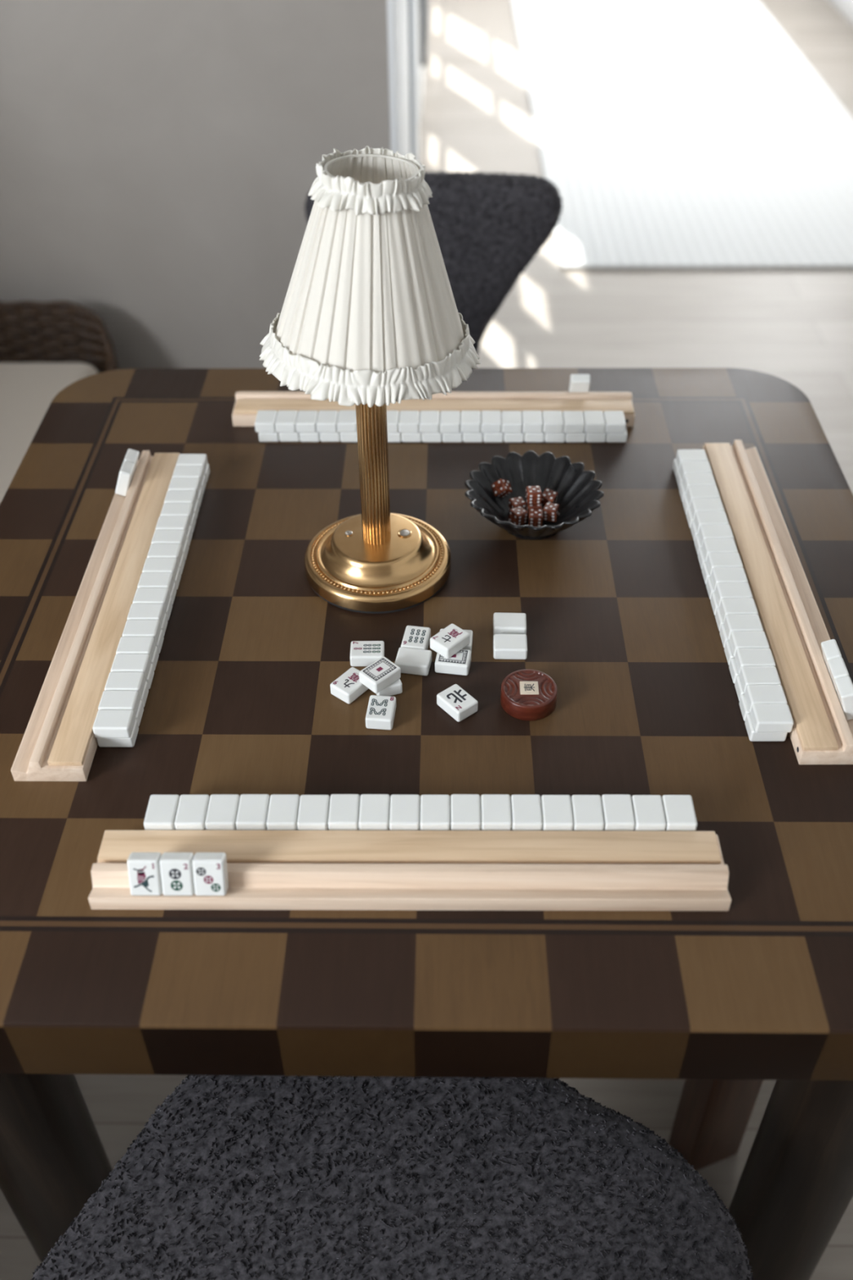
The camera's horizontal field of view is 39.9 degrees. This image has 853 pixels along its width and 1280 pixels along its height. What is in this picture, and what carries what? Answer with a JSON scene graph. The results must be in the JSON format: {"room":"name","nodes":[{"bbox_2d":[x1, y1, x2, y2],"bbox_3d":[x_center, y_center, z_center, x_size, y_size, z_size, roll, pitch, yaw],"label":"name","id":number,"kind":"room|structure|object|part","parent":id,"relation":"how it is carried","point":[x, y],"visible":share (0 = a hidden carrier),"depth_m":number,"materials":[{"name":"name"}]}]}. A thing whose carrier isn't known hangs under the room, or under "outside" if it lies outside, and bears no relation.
{"room":"game room","nodes":[
{"label":"game room","id":0,"kind":"room"},
{"bbox_2d":[0,0,391,369],"bbox_3d":[-1.327,-1.333,1.721,2.525,2.650,0.200,0,41,1],"label":"wall","id":1,"kind":"structure","parent":0,"point":[158,158],"depth_m":2.00,"materials":[{"name":"beige paint"}]},
{"bbox_2d":[386,0,423,159],"bbox_3d":[-0.033,-3.173,3.808,0.048,2.650,5.800,0,41,1],"label":"door frame","id":2,"kind":"structure","parent":1,"relation":"in","point":[420,70],"depth_m":2.35,"materials":[{"name":"white paint"}]},
{"bbox_2d":[420,0,427,66],"bbox_3d":[-0.015,-3.072,3.897,0.019,2.020,0.600,0,41,1],"label":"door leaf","id":3,"kind":"structure","parent":2,"relation":"attached to","point":[424,3],"depth_m":4.28,"materials":[{"name":"paint"}]},
{"bbox_2d":[143,794,697,831],"bbox_3d":[-0.005,0.130,0.878,0.408,0.012,0.031,0,41,1],"label":"tiles","id":4,"kind":"object","parent":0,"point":[618,810],"depth_m":0.87,"materials":[{"name":"white plastic"}]},
{"bbox_2d":[0,0,852,1279],"bbox_3d":[-0.319,-0.775,3.122,4.700,0.050,10.200,0,41,1],"label":"floor","id":5,"kind":"structure","parent":0,"point":[794,326],"depth_m":3.20,"materials":[{"name":"beige wood"}]},
{"bbox_2d":[0,300,117,503],"bbox_3d":[-0.931,0.153,1.639,0.723,0.515,1.746,0,41,1],"label":"wicker chair","id":6,"kind":"object","parent":5,"relation":"on","point":[28,384],"visible":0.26,"depth_m":2.12,"materials":[{"name":"beige fabric"}]},
{"bbox_2d":[0,362,97,503],"bbox_3d":[-0.929,0.062,1.520,0.675,0.090,1.630,0,41,1],"label":"seat cushion","id":7,"kind":"object","parent":6,"relation":"on","point":[27,389],"depth_m":1.98,"materials":[{"name":"beige fabric"}]},
{"bbox_3d":[-0.918,-0.484,2.117,0.715,0.186,0.188,0,41,1],"label":"backrest","id":8,"kind":"part","parent":6,"relation":"part of","materials":[{"name":"brown wicker"}]},
{"bbox_2d":[31,1075,754,1279],"bbox_3d":[-0.036,0.567,0.936,0.600,0.800,0.556,0,41,1],"label":"chair","id":9,"kind":"object","parent":5,"relation":"on","point":[232,1177],"visible":0.84,"depth_m":0.99,"materials":[{"name":"black fabric"}]},
{"bbox_2d":[0,368,852,1279],"bbox_3d":[0.001,0.242,1.348,0.890,0.750,0.890,0,41,1],"label":"table","id":10,"kind":"object","parent":5,"relation":"on","point":[615,602],"visible":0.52,"depth_m":0.97,"materials":[{"name":"brown wood"}]},
{"bbox_3d":[-0.389,0.465,1.149,0.104,0.684,0.104,0,41,1],"label":"leg","id":11,"kind":"part","parent":10,"relation":"part of","materials":[{"name":"brown wood"}]},
{"bbox_2d":[10,450,179,781],"bbox_3d":[-0.295,-0.045,1.094,0.058,0.022,0.454,0,41,1],"label":"rack","id":12,"kind":"object","parent":10,"relation":"on","point":[59,743],"visible":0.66,"depth_m":1.03,"materials":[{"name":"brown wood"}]},
{"bbox_2d":[115,448,139,496],"bbox_3d":[-0.310,-0.174,1.217,0.020,0.031,0.045,0,41,1],"label":"tile","id":13,"kind":"object","parent":12,"relation":"on","point":[126,470],"depth_m":1.20,"materials":[{"name":"white plastic"}]},
{"bbox_2d":[92,453,209,746],"bbox_3d":[-0.250,-0.055,1.102,0.031,0.025,0.410,0,41,1],"label":"tiles","id":14,"kind":"object","parent":10,"relation":"on","point":[108,723],"depth_m":1.05,"materials":[{"name":"white plastic"}]},
{"bbox_2d":[258,145,480,613],"bbox_3d":[-0.047,-0.214,1.008,0.185,0.384,0.183,7,42,9],"label":"table lamp","id":15,"kind":"object","parent":10,"relation":"on","point":[369,318],"visible":1,"depth_m":0.92,"materials":[{"name":"white fabric"}]},
{"bbox_2d":[88,830,731,911],"bbox_3d":[-0.012,0.165,0.850,0.454,0.022,0.058,0,41,1],"label":"rack","id":16,"kind":"object","parent":10,"relation":"on","point":[267,869],"visible":1,"depth_m":0.84,"materials":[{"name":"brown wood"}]},
{"bbox_2d":[126,852,228,895],"bbox_3d":[-0.175,0.165,0.829,0.068,0.031,0.021,0,41,1],"label":"tiles","id":17,"kind":"object","parent":16,"relation":"on","point":[210,872],"depth_m":0.82,"materials":[{"name":"white plastic"}]},
{"bbox_2d":[329,612,527,729],"bbox_3d":[0.011,0.013,1.021,0.194,0.025,0.130,-29,48,-28],"label":"tiles","id":18,"kind":"object","parent":10,"relation":"on","point":[455,700],"depth_m":1.01,"materials":[{"name":"white plastic"}]},
{"bbox_2d":[231,391,635,426],"bbox_3d":[0.007,-0.268,1.344,0.454,0.022,0.058,0,41,1],"label":"rack","id":19,"kind":"object","parent":10,"relation":"on","point":[247,403],"visible":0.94,"depth_m":1.33,"materials":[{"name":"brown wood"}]},
{"bbox_2d":[568,373,591,391],"bbox_3d":[0.175,-0.290,1.344,0.022,0.031,0.020,0,41,1],"label":"tile","id":20,"kind":"object","parent":19,"relation":"on","point":[578,382],"depth_m":1.33,"materials":[{"name":"white plastic"}]},
{"bbox_2d":[254,410,627,442],"bbox_3d":[0.016,-0.238,1.307,0.411,0.025,0.031,0,41,1],"label":"tiles","id":21,"kind":"object","parent":10,"relation":"on","point":[615,420],"depth_m":1.30,"materials":[{"name":"white plastic"}]},
{"bbox_2d":[500,669,557,720],"bbox_3d":[0.086,0.046,0.989,0.047,0.017,0.047,0,41,1],"label":"marker","id":22,"kind":"object","parent":10,"relation":"on","point":[526,695],"visible":1,"depth_m":0.98,"materials":[{"name":"red plastic"}]},
{"bbox_2d":[464,450,604,539],"bbox_3d":[0.106,-0.134,1.174,0.136,0.043,0.138,-11,42,-11],"label":"bowl","id":23,"kind":"object","parent":10,"relation":"on","point":[579,494],"visible":0.86,"depth_m":1.19,"materials":[{"name":"ceramic"}]},
{"bbox_2d":[491,478,512,497],"bbox_3d":[0.076,-0.154,1.190,0.019,0.022,0.020,-13,43,-14],"label":"die","id":24,"kind":"object","parent":23,"relation":"in","point":[501,488],"visible":1,"depth_m":1.19,"materials":[{"name":"brown plastic"}]},
{"bbox_2d":[508,496,526,510],"bbox_3d":[0.092,-0.135,1.185,0.014,0.014,0.014,-14,43,-15],"label":"die","id":25,"kind":"object","parent":23,"relation":"in","point":[514,502],"visible":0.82,"depth_m":1.18,"materials":[{"name":"brown plastic"}]},
{"bbox_2d":[508,506,528,525],"bbox_3d":[0.092,-0.123,1.172,0.015,0.015,0.014,-25,47,-25],"label":"die","id":26,"kind":"object","parent":23,"relation":"in","point":[518,515],"visible":0.95,"depth_m":1.17,"materials":[{"name":"brown plastic"}]},
{"bbox_2d":[525,485,542,504],"bbox_3d":[0.107,-0.145,1.175,0.014,0.014,0.014,-3,41,-3],"label":"die","id":27,"kind":"object","parent":23,"relation":"in","point":[533,493],"visible":1,"depth_m":1.17,"materials":[{"name":"brown plastic"}]},
{"bbox_2d":[526,502,542,517],"bbox_3d":[0.108,-0.132,1.182,0.014,0.014,0.014,-2,41,-1],"label":"die","id":28,"kind":"object","parent":23,"relation":"in","point":[539,506],"visible":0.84,"depth_m":1.17,"materials":[{"name":"brown plastic"}]},
{"bbox_2d":[528,508,542,527],"bbox_3d":[0.109,-0.121,1.170,0.014,0.014,0.014,3,41,4],"label":"die","id":29,"kind":"object","parent":23,"relation":"in","point":[535,516],"visible":0.87,"depth_m":1.16,"materials":[{"name":"brown plastic"}]},
{"bbox_2d":[541,488,558,506],"bbox_3d":[0.123,-0.143,1.189,0.016,0.018,0.016,18,45,20],"label":"die","id":30,"kind":"object","parent":23,"relation":"in","point":[548,495],"visible":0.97,"depth_m":1.18,"materials":[{"name":"brown plastic"}]},
{"bbox_2d":[542,502,559,522],"bbox_3d":[0.125,-0.128,1.176,0.015,0.015,0.014,12,43,14],"label":"die","id":31,"kind":"object","parent":23,"relation":"in","point":[550,510],"visible":1,"depth_m":1.17,"materials":[{"name":"brown plastic"}]},
{"bbox_2d":[672,448,793,741],"bbox_3d":[0.279,-0.060,1.101,0.033,0.025,0.410,0,41,0],"label":"tiles","id":32,"kind":"object","parent":10,"relation":"on","point":[765,717],"depth_m":1.05,"materials":[{"name":"white plastic"}]},
{"bbox_2d":[702,440,852,764],"bbox_3d":[0.326,-0.058,1.100,0.058,0.022,0.454,0,41,0],"label":"rack","id":33,"kind":"object","parent":10,"relation":"on","point":[794,628],"visible":0.96,"depth_m":1.06,"materials":[{"name":"beige wood"}]},
{"bbox_2d":[821,639,852,719],"bbox_3d":[0.343,0.032,0.974,0.021,0.031,0.068,0,41,0],"label":"tiles","id":34,"kind":"object","parent":33,"relation":"on","point":[844,686],"depth_m":0.96,"materials":[{"name":"white plastic"}]},
{"bbox_3d":[0.383,0.467,1.137,0.104,0.684,0.104,0,41,1],"label":"leg","id":35,"kind":"part","parent":10,"relation":"part of","materials":[{"name":"brown wood"}]},
{"bbox_2d":[304,171,562,353],"bbox_3d":[0.015,-0.265,1.887,0.600,0.800,0.556,0,41,1],"label":"chair","id":36,"kind":"object","parent":5,"relation":"on","point":[489,227],"visible":0.18,"depth_m":1.81,"materials":[{"name":"black fabric"}]},
{"bbox_2d":[511,0,852,269],"bbox_3d":[0.997,-2.452,4.973,1.195,0.014,4.170,0,41,1],"label":"rug","id":37,"kind":"object","parent":5,"relation":"on","point":[671,134],"visible":1,"depth_m":4.23,"materials":[{"name":"white fabric"}]},
{"bbox_2d":[668,1079,763,1170],"bbox_3d":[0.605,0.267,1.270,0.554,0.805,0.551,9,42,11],"label":"table leg","id":38,"kind":"object","parent":5,"relation":"on","point":[713,1116],"visible":0.02,"depth_m":1.37,"materials":[{"name":"brown wood"}]},
{"bbox_3d":[1.970,-1.785,2.197,0.100,2.650,10.000,0,41,1],"label":"wall","id":39,"kind":"structure","parent":0,"visible":0},
{"bbox_2d":[829,0,852,24],"bbox_3d":[1.923,-0.822,3.041,0.015,0.090,10.000,0,41,1],"label":"baseboard","id":40,"kind":"structure","parent":39,"relation":"attached to","point":[845,6],"depth_m":5.49,"materials":[{"name":"white paint"}]}
]}

